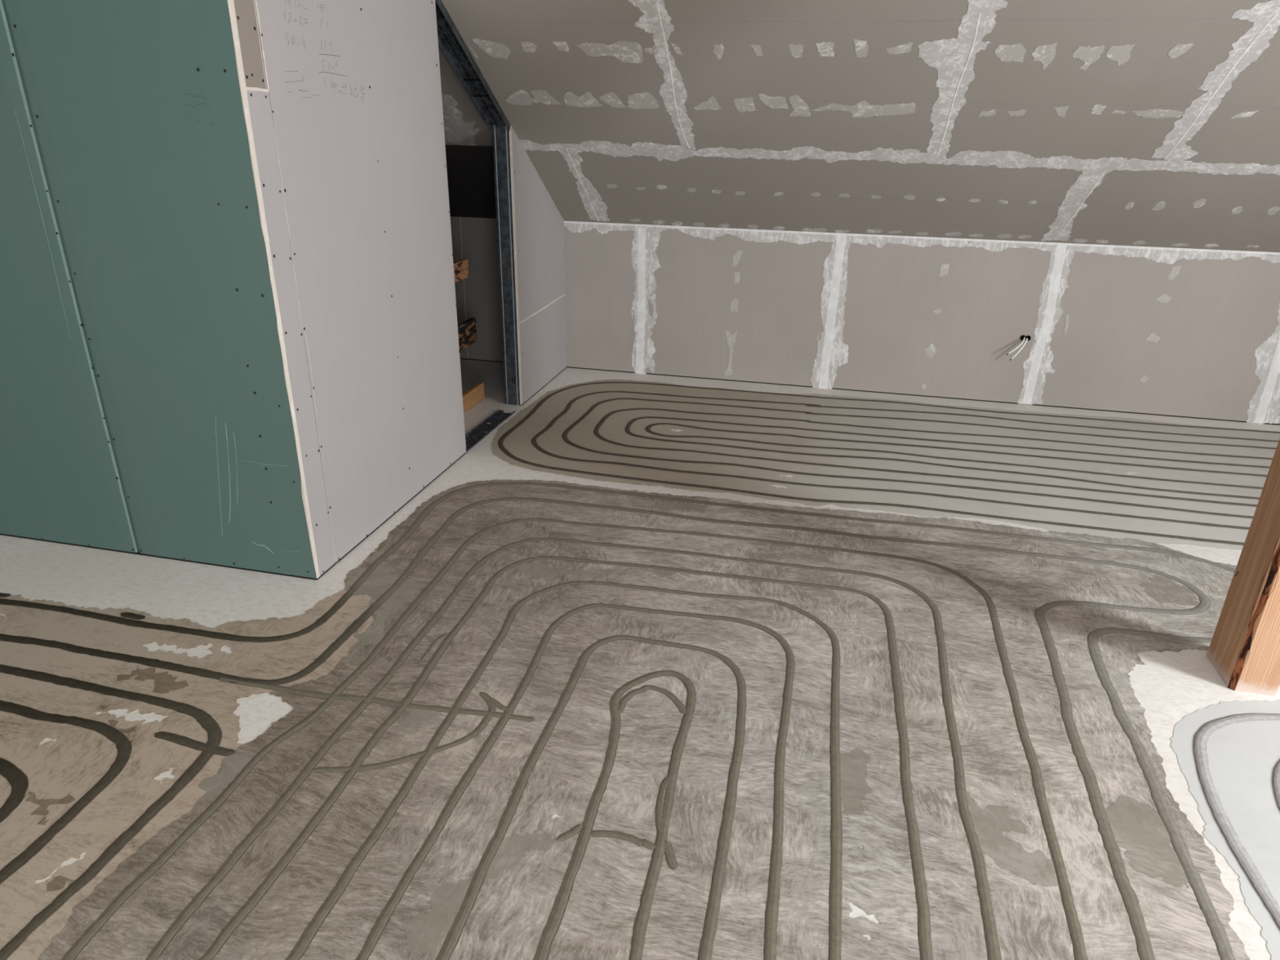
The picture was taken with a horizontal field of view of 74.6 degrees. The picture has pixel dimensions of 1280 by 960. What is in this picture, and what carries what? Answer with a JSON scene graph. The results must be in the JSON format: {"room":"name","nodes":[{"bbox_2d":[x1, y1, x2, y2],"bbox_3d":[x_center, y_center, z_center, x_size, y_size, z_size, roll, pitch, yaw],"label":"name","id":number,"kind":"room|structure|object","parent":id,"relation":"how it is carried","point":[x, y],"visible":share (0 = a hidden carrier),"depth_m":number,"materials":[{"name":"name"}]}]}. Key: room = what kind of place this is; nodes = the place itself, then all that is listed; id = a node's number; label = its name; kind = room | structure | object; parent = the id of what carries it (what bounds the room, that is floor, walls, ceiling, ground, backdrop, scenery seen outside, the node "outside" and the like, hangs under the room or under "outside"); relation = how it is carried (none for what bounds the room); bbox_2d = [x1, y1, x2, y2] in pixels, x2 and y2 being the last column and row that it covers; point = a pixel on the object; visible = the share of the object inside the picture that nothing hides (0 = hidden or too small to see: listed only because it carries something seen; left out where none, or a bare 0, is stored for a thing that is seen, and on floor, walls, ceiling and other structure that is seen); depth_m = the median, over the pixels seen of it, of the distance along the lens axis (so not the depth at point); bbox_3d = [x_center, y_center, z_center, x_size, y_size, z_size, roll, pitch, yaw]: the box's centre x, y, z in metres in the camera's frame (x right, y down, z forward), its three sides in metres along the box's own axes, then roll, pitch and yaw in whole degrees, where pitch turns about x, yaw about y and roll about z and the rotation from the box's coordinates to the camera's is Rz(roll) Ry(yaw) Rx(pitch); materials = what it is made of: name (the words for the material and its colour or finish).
{"room":"building under construction","nodes":[
{"label":"building under construction","id":0,"kind":"room"},
{"bbox_2d":[0,0,316,580],"bbox_3d":[-2.552,-0.919,2.989,2.835,2.450,0.117,6,24,12],"label":"wall","id":1,"kind":"structure","parent":0,"point":[145,411],"depth_m":2.84,"materials":[{"name":"green paper"}]},
{"bbox_2d":[226,0,566,579],"bbox_3d":[-0.886,-1.334,4.036,0.102,2.454,3.065,6,24,12],"label":"wall","id":2,"kind":"structure","parent":0,"point":[342,100],"depth_m":3.24,"materials":[{"name":"white paper"}]},
{"bbox_2d":[0,359,1279,959],"bbox_3d":[0.192,0.979,1.932,9.000,0.127,8.310,6,24,12],"label":"floor","id":3,"kind":"structure","parent":0,"point":[658,667],"depth_m":2.50,"materials":[{"name":"grey concrete"}]},
{"bbox_2d":[453,258,484,413],"bbox_3d":[-1.159,-0.686,4.348,0.070,1.000,1.498,6,24,12],"label":"rack","id":4,"kind":"object","parent":3,"relation":"on","point":[467,331],"visible":0.21,"depth_m":4.89,"materials":[{"name":"brown wood"}]},
{"bbox_2d":[465,408,515,453],"bbox_3d":[-0.870,-0.282,4.673,0.108,0.012,0.700,6,24,12],"label":"floor track","id":5,"kind":"object","parent":3,"relation":"on","point":[477,434],"visible":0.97,"depth_m":4.70,"materials":[{"name":"grey metal"}]},
{"bbox_2d":[492,125,520,404],"bbox_3d":[-0.753,-1.184,4.809,0.095,1.560,0.054,6,24,12],"label":"stud","id":6,"kind":"object","parent":3,"relation":"on","point":[500,135],"visible":0.97,"depth_m":4.76,"materials":[{"name":"grey metal"}]},
{"bbox_2d":[1206,439,1279,696],"bbox_3d":[1.943,-0.501,2.208,0.131,2.450,0.193,6,24,12],"label":"wooden post","id":7,"kind":"object","parent":3,"relation":"on","point":[1244,649],"visible":1,"depth_m":2.56,"materials":[{"name":"brown wood"}]},
{"bbox_2d":[438,0,1279,252],"bbox_3d":[0.896,-1.811,3.897,9.000,1.647,2.347,6,24,12],"label":"ceiling","id":8,"kind":"structure","parent":0,"point":[1156,123],"depth_m":3.95,"materials":[{"name":"paper"}]},
{"bbox_2d":[435,0,511,130],"bbox_3d":[-0.888,-2.023,3.706,0.110,0.900,1.358,6,24,12],"label":"rail","id":9,"kind":"object","parent":8,"relation":"attached to","point":[452,45],"visible":0.9,"depth_m":4.03,"materials":[{"name":"black metal"}]},
{"bbox_2d":[449,216,1279,425],"bbox_3d":[1.129,-1.100,5.389,9.000,1.056,0.106,6,24,12],"label":"wall","id":10,"kind":"structure","parent":0,"point":[1166,331],"depth_m":5.22,"materials":[{"name":"paper"}]},
{"bbox_2d":[1006,337,1025,355],"bbox_3d":[2.295,-0.812,5.101,0.140,0.100,0.036,-12,26,-28],"label":"electrical cable","id":11,"kind":"object","parent":10,"relation":"attached to","point":[1022,342],"visible":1,"depth_m":5.09,"materials":[{"name":"white plastic"}]},
{"bbox_2d":[1009,337,1027,359],"bbox_3d":[2.315,-0.794,5.106,0.133,0.129,0.032,-14,27,-31],"label":"electrical cable","id":12,"kind":"object","parent":10,"relation":"attached to","point":[1026,340],"visible":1,"depth_m":5.09,"materials":[{"name":"white plastic"}]},
{"bbox_2d":[1025,335,1031,341],"bbox_3d":[2.366,-0.865,5.120,0.033,0.033,0.007,6,24,12],"label":"conduit sleeve","id":13,"kind":"object","parent":10,"relation":"attached to","point":[1028,337],"visible":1,"depth_m":5.12,"materials":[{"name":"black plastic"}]}
]}

